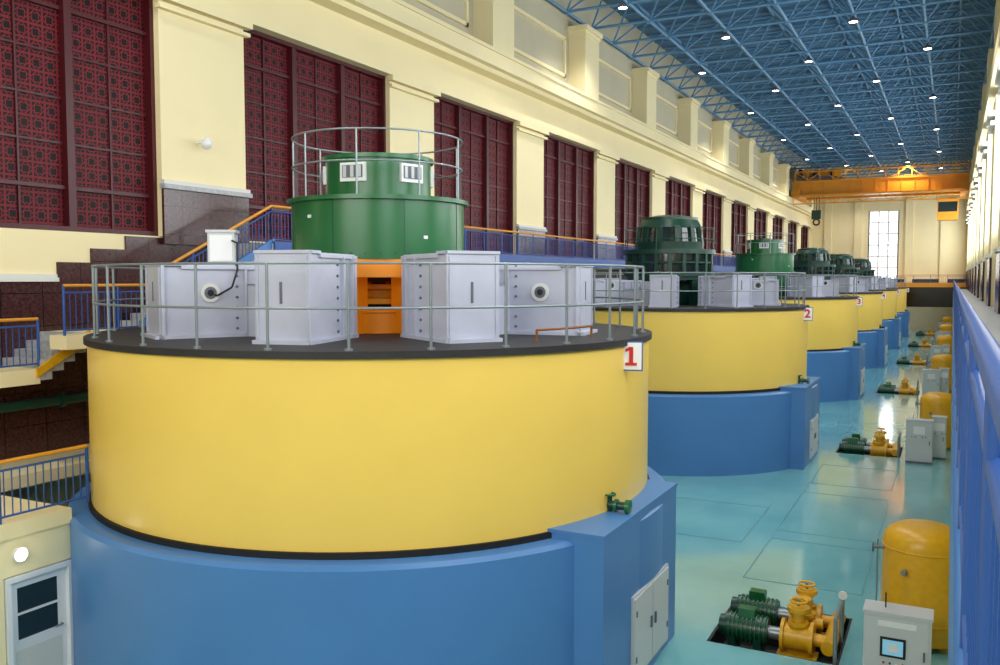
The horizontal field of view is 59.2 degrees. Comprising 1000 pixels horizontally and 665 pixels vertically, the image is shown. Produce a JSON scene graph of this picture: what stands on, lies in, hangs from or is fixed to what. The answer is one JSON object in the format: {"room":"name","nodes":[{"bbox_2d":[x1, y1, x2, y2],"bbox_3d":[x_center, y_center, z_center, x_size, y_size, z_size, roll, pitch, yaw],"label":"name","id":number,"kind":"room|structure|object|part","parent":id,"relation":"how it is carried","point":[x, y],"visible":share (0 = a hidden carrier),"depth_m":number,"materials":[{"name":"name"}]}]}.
{"room":"power station hall","nodes":[
{"label":"power station hall","id":0,"kind":"room"},
{"bbox_2d":[0,523,70,664],"bbox_3d":[-11.178,5.102,8.380,0.250,2.770,16.100,2,4,27],"label":"wall","id":1,"kind":"structure","parent":0,"point":[52,545],"depth_m":14.61,"materials":[{"name":"beige paint"}]},
{"bbox_2d":[12,547,27,561],"bbox_3d":[-7.835,3.640,14.398,0.120,0.237,0.237,2,4,27],"label":"wall lamp","id":2,"kind":"object","parent":1,"relation":"attached to","point":[20,554],"depth_m":14.35,"materials":[{"name":"white glass"}]},
{"bbox_2d":[4,558,73,664],"bbox_3d":[-7.812,5.029,14.865,0.250,2.129,1.220,2,4,27],"label":"door","id":3,"kind":"structure","parent":1,"relation":"in","point":[37,602],"depth_m":14.87,"materials":[{"name":"white"}]},
{"bbox_2d":[0,444,89,541],"bbox_3d":[-10.013,2.627,15.470,4.890,1.292,29.980,2,4,27],"label":"gallery","id":4,"kind":"object","parent":1,"relation":"on","point":[19,517],"visible":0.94,"depth_m":15.16,"materials":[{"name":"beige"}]},
{"bbox_2d":[0,0,811,506],"bbox_3d":[12.471,-8.443,64.601,0.720,23.000,139.000,2,4,27],"label":"wall","id":5,"kind":"structure","parent":0,"point":[199,67],"depth_m":33.10,"materials":[{"name":"beige paint"}]},
{"bbox_2d":[0,392,87,412],"bbox_3d":[-12.819,1.851,14.661,0.596,0.320,25.900,2,4,27],"label":"pipe","id":6,"kind":"object","parent":5,"relation":"attached to","point":[60,399],"visible":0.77,"depth_m":19.49,"materials":[{"name":"green"}]},
{"bbox_2d":[0,0,157,235],"bbox_3d":[-10.719,-5.408,19.534,0.280,6.200,7.367,2,4,27],"label":"window","id":7,"kind":"structure","parent":5,"relation":"in","point":[78,118],"depth_m":20.98,"materials":[{"name":"red"}]},
{"bbox_2d":[195,137,211,149],"bbox_3d":[-7.973,-5.070,23.630,0.520,0.330,0.280,2,4,27],"label":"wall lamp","id":8,"kind":"object","parent":5,"relation":"attached to","point":[206,142],"visible":1,"depth_m":23.49,"materials":[{"name":"white"}]},
{"bbox_2d":[243,29,385,241],"bbox_3d":[-5.954,-5.969,28.780,0.280,6.200,7.367,2,4,27],"label":"window","id":9,"kind":"structure","parent":5,"relation":"in","point":[290,89],"depth_m":27.66,"materials":[{"name":"red"}]},
{"bbox_2d":[0,205,735,387],"bbox_3d":[13.030,-3.790,63.311,1.850,4.307,136.680,2,4,27],"label":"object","id":10,"kind":"object","parent":5,"relation":"attached to","point":[33,363],"visible":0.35,"depth_m":20.08,"materials":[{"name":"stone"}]},
{"bbox_2d":[0,188,739,459],"bbox_3d":[12.773,-3.143,64.767,0.200,6.300,139.000,2,4,27],"label":"wainscot","id":11,"kind":"structure","parent":5,"relation":"attached to","point":[186,215],"depth_m":20.85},
{"bbox_2d":[0,0,814,281],"bbox_3d":[14.055,-10.611,65.824,1.100,13.320,142.853,2,4,27],"label":"trim","id":12,"kind":"structure","parent":5,"relation":"attached to","point":[489,53],"depth_m":40.75,"materials":[{"name":"beige paint"}]},
{"bbox_3d":[14.055,-10.611,65.824,1.100,13.320,142.853,2,4,27],"label":"cornice","id":13,"kind":"part","parent":12,"relation":"part of","materials":[{"name":"white paint"}]},
{"bbox_2d":[791,162,969,225],"bbox_3d":[45.121,-16.260,104.685,19.050,6.650,8.130,2,4,27],"label":"crane","id":14,"kind":"object","parent":12,"relation":"on","point":[830,186],"visible":1,"depth_m":102.55,"materials":[{"name":"orange metal"}]},
{"bbox_2d":[434,97,512,254],"bbox_3d":[-1.188,-6.530,38.026,0.280,6.200,7.367,2,4,27],"label":"window","id":15,"kind":"structure","parent":5,"relation":"in","point":[486,151],"depth_m":38.67,"materials":[{"name":"red"}]},
{"bbox_2d":[544,135,593,258],"bbox_3d":[3.576,-7.091,47.272,0.280,6.200,7.367,2,4,27],"label":"window","id":16,"kind":"structure","parent":5,"relation":"in","point":[568,167],"depth_m":47.63,"materials":[{"name":"red glass"}]},
{"bbox_2d":[615,160,649,260],"bbox_3d":[8.341,-7.652,56.519,0.280,6.200,7.367,2,4,27],"label":"window","id":17,"kind":"structure","parent":5,"relation":"in","point":[632,182],"depth_m":56.66,"materials":[{"name":"red glass"}]},
{"bbox_2d":[665,178,690,215],"bbox_3d":[13.107,-8.213,65.765,0.280,6.200,7.367,2,4,27],"label":"window","id":18,"kind":"structure","parent":5,"relation":"in","point":[677,193],"depth_m":66.31,"materials":[{"name":"red glass"}]},
{"bbox_2d":[702,191,721,265],"bbox_3d":[17.872,-8.774,75.011,0.280,6.200,7.367,2,4,27],"label":"window","id":19,"kind":"structure","parent":5,"relation":"in","point":[712,203],"depth_m":75.91,"materials":[{"name":"red"}]},
{"bbox_2d":[731,201,745,266],"bbox_3d":[22.637,-9.335,84.257,0.280,6.200,7.367,2,4,27],"label":"window","id":20,"kind":"structure","parent":5,"relation":"in","point":[738,210],"depth_m":85.12,"materials":[{"name":"red"}]},
{"bbox_2d":[754,209,765,239],"bbox_3d":[27.402,-9.896,93.504,0.280,6.200,7.367,2,4,27],"label":"window","id":21,"kind":"structure","parent":5,"relation":"in","point":[759,216],"depth_m":94.38,"materials":[{"name":"red"}]},
{"bbox_2d":[772,216,781,239],"bbox_3d":[32.167,-10.457,102.750,0.280,6.200,7.367,2,4,27],"label":"window","id":22,"kind":"structure","parent":5,"relation":"in","point":[777,221],"depth_m":103.66,"materials":[{"name":"red"}]},
{"bbox_2d":[788,221,795,258],"bbox_3d":[36.932,-11.018,111.996,0.280,6.200,7.367,2,4,27],"label":"window","id":23,"kind":"structure","parent":5,"relation":"in","point":[791,226],"depth_m":112.96,"materials":[{"name":"red glass"}]},
{"bbox_2d":[801,226,807,247],"bbox_3d":[41.697,-11.579,121.243,0.280,6.200,7.367,2,4,27],"label":"window","id":24,"kind":"structure","parent":5,"relation":"in","point":[804,230],"depth_m":122.17,"materials":[{"name":"red glass"}]},
{"bbox_2d":[603,0,995,166],"bbox_3d":[21.799,-19.706,59.110,21.700,0.450,139.000,2,4,27],"label":"ceiling","id":25,"kind":"structure","parent":0,"point":[631,15],"depth_m":62.59,"materials":[{"name":"blue metal"}]},
{"bbox_2d":[618,0,627,9],"label":"lamps","id":26,"kind":"object","parent":25,"relation":"hanging from","point":[622,5],"depth_m":43.15,"materials":[{"name":"grey"}]},
{"bbox_2d":[548,0,994,178],"bbox_3d":[21.710,-18.291,59.242,19.940,2.050,138.640,2,4,27],"label":"frame","id":27,"kind":"object","parent":25,"relation":"attached to","point":[789,31],"visible":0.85,"depth_m":62.15,"materials":[{"name":"blue metal"}]},
{"bbox_2d":[698,67,705,73],"label":"lamps","id":28,"kind":"object","parent":27,"relation":"hanging from","point":[702,71],"depth_m":56.77,"materials":[{"name":"grey"}]},
{"bbox_2d":[721,31,729,38],"label":"lamps","id":29,"kind":"object","parent":27,"relation":"hanging from","point":[725,36],"depth_m":48.48,"materials":[{"name":"grey"}]},
{"bbox_2d":[805,55,812,62],"label":"lamps","id":30,"kind":"object","parent":27,"relation":"hanging from","point":[808,60],"depth_m":53.82,"materials":[{"name":"grey"}]},
{"bbox_2d":[848,15,857,23],"label":"lamps","id":31,"kind":"object","parent":27,"relation":"hanging from","point":[852,20],"depth_m":45.49,"materials":[{"name":"grey"}]},
{"bbox_2d":[873,75,879,81],"label":"lamps","id":32,"kind":"object","parent":27,"relation":"hanging from","point":[876,79],"depth_m":59.10,"materials":[{"name":"grey"}]},
{"bbox_2d":[923,42,931,49],"label":"lamps","id":33,"kind":"object","parent":27,"relation":"hanging from","point":[927,47],"depth_m":50.81,"materials":[{"name":"grey"}]},
{"bbox_2d":[772,85,778,91],"label":"lamps","id":34,"kind":"object","parent":25,"relation":"hanging from","point":[775,89],"depth_m":62.12,"materials":[{"name":"grey"}]},
{"bbox_2d":[654,330,951,664],"bbox_3d":[21.710,3.673,60.575,21.900,0.700,139.600,2,4,27],"label":"floor","id":35,"kind":"structure","parent":0,"point":[709,572],"depth_m":25.28,"materials":[{"name":"teal"}]},
{"bbox_2d":[68,127,677,664],"bbox_3d":[-2.468,0.982,18.276,11.843,9.796,11.786,2,4,27],"label":"turbine generator","id":36,"kind":"object","parent":35,"relation":"on","point":[374,439],"visible":1,"depth_m":13.53,"materials":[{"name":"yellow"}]},
{"bbox_3d":[-2.493,-0.707,18.186,10.847,1.299,10.847,2,4,27],"label":"deck railing","id":37,"kind":"part","parent":36,"relation":"part of","materials":[{"name":"silver metal"}]},
{"bbox_2d":[592,215,820,475],"bbox_3d":[7.061,-0.042,36.770,11.843,9.600,11.786,2,4,27],"label":"turbine generator","id":38,"kind":"object","parent":35,"relation":"on","point":[731,392],"visible":0.8,"depth_m":31.71,"materials":[{"name":"yellow metal"}]},
{"bbox_3d":[7.035,-1.829,36.675,10.847,1.299,10.847,2,4,27],"label":"deck railing","id":39,"kind":"part","parent":38,"relation":"part of","materials":[{"name":"silver metal"}]},
{"bbox_2d":[718,580,846,664],"bbox_3d":[5.614,5.757,17.443,2.280,1.365,2.049,2,4,27],"label":"pump","id":40,"kind":"object","parent":35,"relation":"on","point":[753,617],"visible":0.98,"depth_m":17.15,"materials":[{"name":"yellow metal"}]},
{"bbox_2d":[715,233,865,401],"bbox_3d":[16.589,-1.262,55.254,11.843,9.796,11.786,2,4,27],"label":"turbine generator","id":41,"kind":"object","parent":35,"relation":"on","point":[834,354],"visible":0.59,"depth_m":50.84,"materials":[{"name":"yellow metal"}]},
{"bbox_3d":[16.563,-2.951,55.164,10.847,1.299,10.847,2,4,27],"label":"deck railing","id":42,"kind":"part","parent":41,"relation":"part of","materials":[{"name":"silver metal"}]},
{"bbox_2d":[677,332,934,664],"bbox_3d":[31.353,2.894,71.641,6.300,0.496,122.349,2,4,27],"label":"floor seams","id":43,"kind":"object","parent":35,"relation":"on","point":[716,637],"depth_m":23.34,"materials":[{"name":"teal"}]},
{"bbox_2d":[789,248,887,368],"bbox_3d":[26.114,-2.286,73.750,11.850,9.600,11.800,2,4,27],"label":"turbine generator","id":44,"kind":"object","parent":35,"relation":"on","point":[810,261],"visible":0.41,"depth_m":69.88,"materials":[{"name":"yellow"}]},
{"bbox_3d":[26.092,-4.073,73.653,10.847,1.299,10.847,2,4,27],"label":"deck railing","id":45,"kind":"part","parent":44,"relation":"part of","materials":[{"name":"silver metal"}]},
{"bbox_2d":[829,254,900,348],"bbox_3d":[35.642,-3.407,92.239,11.850,9.600,11.800,2,4,27],"label":"turbine generator","id":46,"kind":"object","parent":35,"relation":"on","point":[845,264],"visible":0.2,"depth_m":88.53,"materials":[{"name":"yellow"}]},
{"bbox_3d":[35.620,-5.194,92.142,10.847,1.299,10.847,2,4,27],"label":"deck railing","id":47,"kind":"part","parent":46,"relation":"part of","materials":[{"name":"silver metal"}]},
{"bbox_2d":[839,428,901,457],"bbox_3d":[15.142,4.635,35.932,2.280,1.365,2.049,2,4,27],"label":"pump","id":48,"kind":"object","parent":35,"relation":"on","point":[880,446],"visible":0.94,"depth_m":35.56,"materials":[{"name":"yellow metal"}]},
{"bbox_2d":[854,258,909,336],"bbox_3d":[45.170,-4.529,110.728,11.850,9.600,11.800,2,4,27],"label":"turbine generator","id":49,"kind":"object","parent":35,"relation":"on","point":[864,264],"visible":0.23,"depth_m":107.23,"materials":[{"name":"yellow"}]},
{"bbox_3d":[45.148,-6.316,110.631,10.847,1.299,10.847,2,4,27],"label":"deck railing","id":50,"kind":"part","parent":49,"relation":"part of","materials":[{"name":"silver metal"}]},
{"bbox_2d":[863,592,933,664],"bbox_3d":[6.845,5.288,15.140,1.090,1.580,0.570,2,4,27],"label":"cabinet","id":51,"kind":"object","parent":35,"relation":"on","point":[894,634],"visible":1,"depth_m":14.94,"materials":[{"name":"grey metal"}]},
{"bbox_2d":[878,378,918,394],"bbox_3d":[24.670,3.513,54.421,2.280,1.365,2.049,2,4,27],"label":"pump","id":52,"kind":"object","parent":35,"relation":"on","point":[904,389],"visible":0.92,"depth_m":54.01,"materials":[{"name":"yellow metal"}]},
{"bbox_2d":[872,519,949,651],"bbox_3d":[8.110,4.813,17.027,1.649,2.300,1.582,2,4,27],"label":"tank","id":53,"kind":"object","parent":35,"relation":"on","point":[915,552],"visible":0.61,"depth_m":16.44,"materials":[{"name":"yellow metal"}]},
{"bbox_2d":[897,353,927,364],"bbox_3d":[34.199,2.391,72.910,2.280,1.365,2.049,2,4,27],"label":"pump","id":54,"kind":"object","parent":35,"relation":"on","point":[917,360],"visible":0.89,"depth_m":72.47,"materials":[{"name":"yellow metal"}]},
{"bbox_2d":[905,417,933,464],"bbox_3d":[15.970,4.134,33.500,0.960,1.660,0.565,2,4,27],"label":"tall cabinet","id":55,"kind":"object","parent":35,"relation":"on","point":[919,431],"visible":1,"depth_m":33.28,"materials":[{"name":"grey metal"}]},
{"bbox_2d":[908,338,932,347],"bbox_3d":[43.727,1.270,91.399,2.280,1.365,2.049,2,4,27],"label":"pump","id":56,"kind":"object","parent":35,"relation":"on","point":[924,343],"visible":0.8,"depth_m":91.05,"materials":[{"name":"yellow metal"}]},
{"bbox_2d":[916,328,935,335],"bbox_3d":[53.255,0.148,109.888,2.280,1.365,2.049,2,4,27],"label":"pump","id":57,"kind":"object","parent":35,"relation":"on","point":[929,333],"visible":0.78,"depth_m":109.47,"materials":[{"name":"yellow metal"}]},
{"bbox_2d":[922,369,940,394],"bbox_3d":[25.498,3.012,51.989,0.960,1.660,0.565,2,4,27],"label":"tall cabinet","id":58,"kind":"object","parent":35,"relation":"on","point":[931,377],"visible":0.96,"depth_m":51.77,"materials":[{"name":"grey metal"}]},
{"bbox_2d":[915,392,951,449],"bbox_3d":[18.187,3.626,36.581,1.649,2.300,1.582,2,4,27],"label":"tank","id":59,"kind":"object","parent":35,"relation":"on","point":[931,403],"visible":0.57,"depth_m":36.00,"materials":[{"name":"yellow metal"}]},
{"bbox_2d":[930,345,943,365],"bbox_3d":[35.026,1.890,70.478,0.960,1.660,0.565,2,4,27],"label":"tall cabinet","id":60,"kind":"object","parent":35,"relation":"on","point":[935,349],"visible":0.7,"depth_m":70.26,"materials":[{"name":"grey metal"}]},
{"bbox_2d":[932,415,946,459],"bbox_3d":[17.105,4.087,34.264,0.541,1.660,0.565,2,4,27],"label":"tall cabinet","id":61,"kind":"object","parent":35,"relation":"on","point":[940,421],"visible":0.81,"depth_m":34.03,"materials":[{"name":"grey metal"}]},
{"bbox_2d":[928,354,951,391],"bbox_3d":[27.715,2.504,55.070,1.649,2.300,1.582,2,4,27],"label":"tank","id":62,"kind":"object","parent":35,"relation":"on","point":[938,361],"visible":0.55,"depth_m":54.46,"materials":[{"name":"yellow metal"}]},
{"bbox_2d":[935,332,945,339],"bbox_3d":[44.554,0.768,88.967,0.960,1.660,0.565,2,4,27],"label":"cabinet","id":63,"kind":"object","parent":35,"relation":"on","point":[937,334],"visible":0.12,"depth_m":88.78,"materials":[{"name":"grey metal"}]},
{"bbox_2d":[934,335,951,354],"bbox_3d":[37.243,1.383,73.559,1.649,2.300,1.582,2,4,27],"label":"tank","id":64,"kind":"object","parent":35,"relation":"on","point":[942,340],"visible":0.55,"depth_m":72.99,"materials":[{"name":"yellow metal"}]},
{"bbox_2d":[939,368,948,392],"bbox_3d":[26.634,2.966,52.753,0.541,1.660,0.565,2,4,27],"label":"tall cabinet","id":65,"kind":"object","parent":35,"relation":"on","point":[944,373],"visible":0.84,"depth_m":52.50,"materials":[{"name":"grey metal"}]},
{"bbox_2d":[938,324,952,335],"bbox_3d":[46.771,0.261,92.048,1.649,2.300,1.582,2,4,27],"label":"tank","id":66,"kind":"object","parent":35,"relation":"on","point":[945,327],"visible":0.39,"depth_m":91.51,"materials":[{"name":"yellow metal"}]},
{"bbox_2d":[943,345,949,354],"bbox_3d":[36.162,1.844,71.242,0.541,1.660,0.565,2,4,27],"label":"tall cabinet","id":67,"kind":"object","parent":35,"relation":"on","point":[946,347],"visible":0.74,"depth_m":70.96,"materials":[{"name":"grey metal"}]},
{"bbox_2d":[941,317,952,324],"bbox_3d":[56.300,-0.861,110.537,1.649,2.300,1.582,2,4,27],"label":"tank","id":68,"kind":"object","parent":35,"relation":"on","point":[944,319],"visible":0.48,"depth_m":109.99,"materials":[{"name":"yellow metal"}]},
{"bbox_2d":[810,158,970,330],"bbox_3d":[53.659,-11.903,121.634,21.700,23.000,0.300,2,4,27],"label":"wall","id":69,"kind":"structure","parent":0,"point":[927,306],"depth_m":119.74,"materials":[{"name":"beige paint"}]},
{"bbox_2d":[868,210,899,278],"bbox_3d":[53.112,-12.118,121.869,3.900,9.580,0.240,2,4,27],"label":"window","id":70,"kind":"structure","parent":69,"relation":"in","point":[883,231],"depth_m":121.84,"materials":[{"name":"white glass"}]},
{"bbox_2d":[824,197,965,286],"bbox_3d":[52.838,-12.292,120.614,19.850,12.100,2.180,2,4,27],"label":"pilasters","id":71,"kind":"object","parent":69,"relation":"attached to","point":[909,225],"visible":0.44,"depth_m":120.01,"materials":[{"name":"beige paint"}]},
{"bbox_2d":[948,289,999,664],"bbox_3d":[29.514,-1.595,54.938,2.165,1.000,136.700,2,4,27],"label":"floor","id":72,"kind":"structure","parent":0,"point":[991,319],"depth_m":5.25,"materials":[{"name":"stone"}]},
{"bbox_2d":[953,281,999,664],"bbox_3d":[29.594,-2.788,57.303,0.052,1.096,132.138,2,4,27],"label":"gallery railing","id":73,"kind":"object","parent":72,"relation":"on","point":[977,352],"visible":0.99,"depth_m":2.12,"materials":[{"name":"blue metal"}]},
{"bbox_2d":[967,94,999,305],"bbox_3d":[30.936,-7.868,55.120,1.150,23.000,139.000,2,4,27],"label":"wall","id":74,"kind":"structure","parent":0,"point":[984,221],"depth_m":50.52,"materials":[{"name":"beige paint"}]},
{"bbox_2d":[965,0,999,313],"bbox_3d":[30.626,-9.331,55.303,0.950,14.500,139.200,2,4,27],"label":"crown molding","id":75,"kind":"structure","parent":74,"relation":"attached to","point":[986,117],"depth_m":50.46,"materials":[{"name":"white paint"}]}
]}

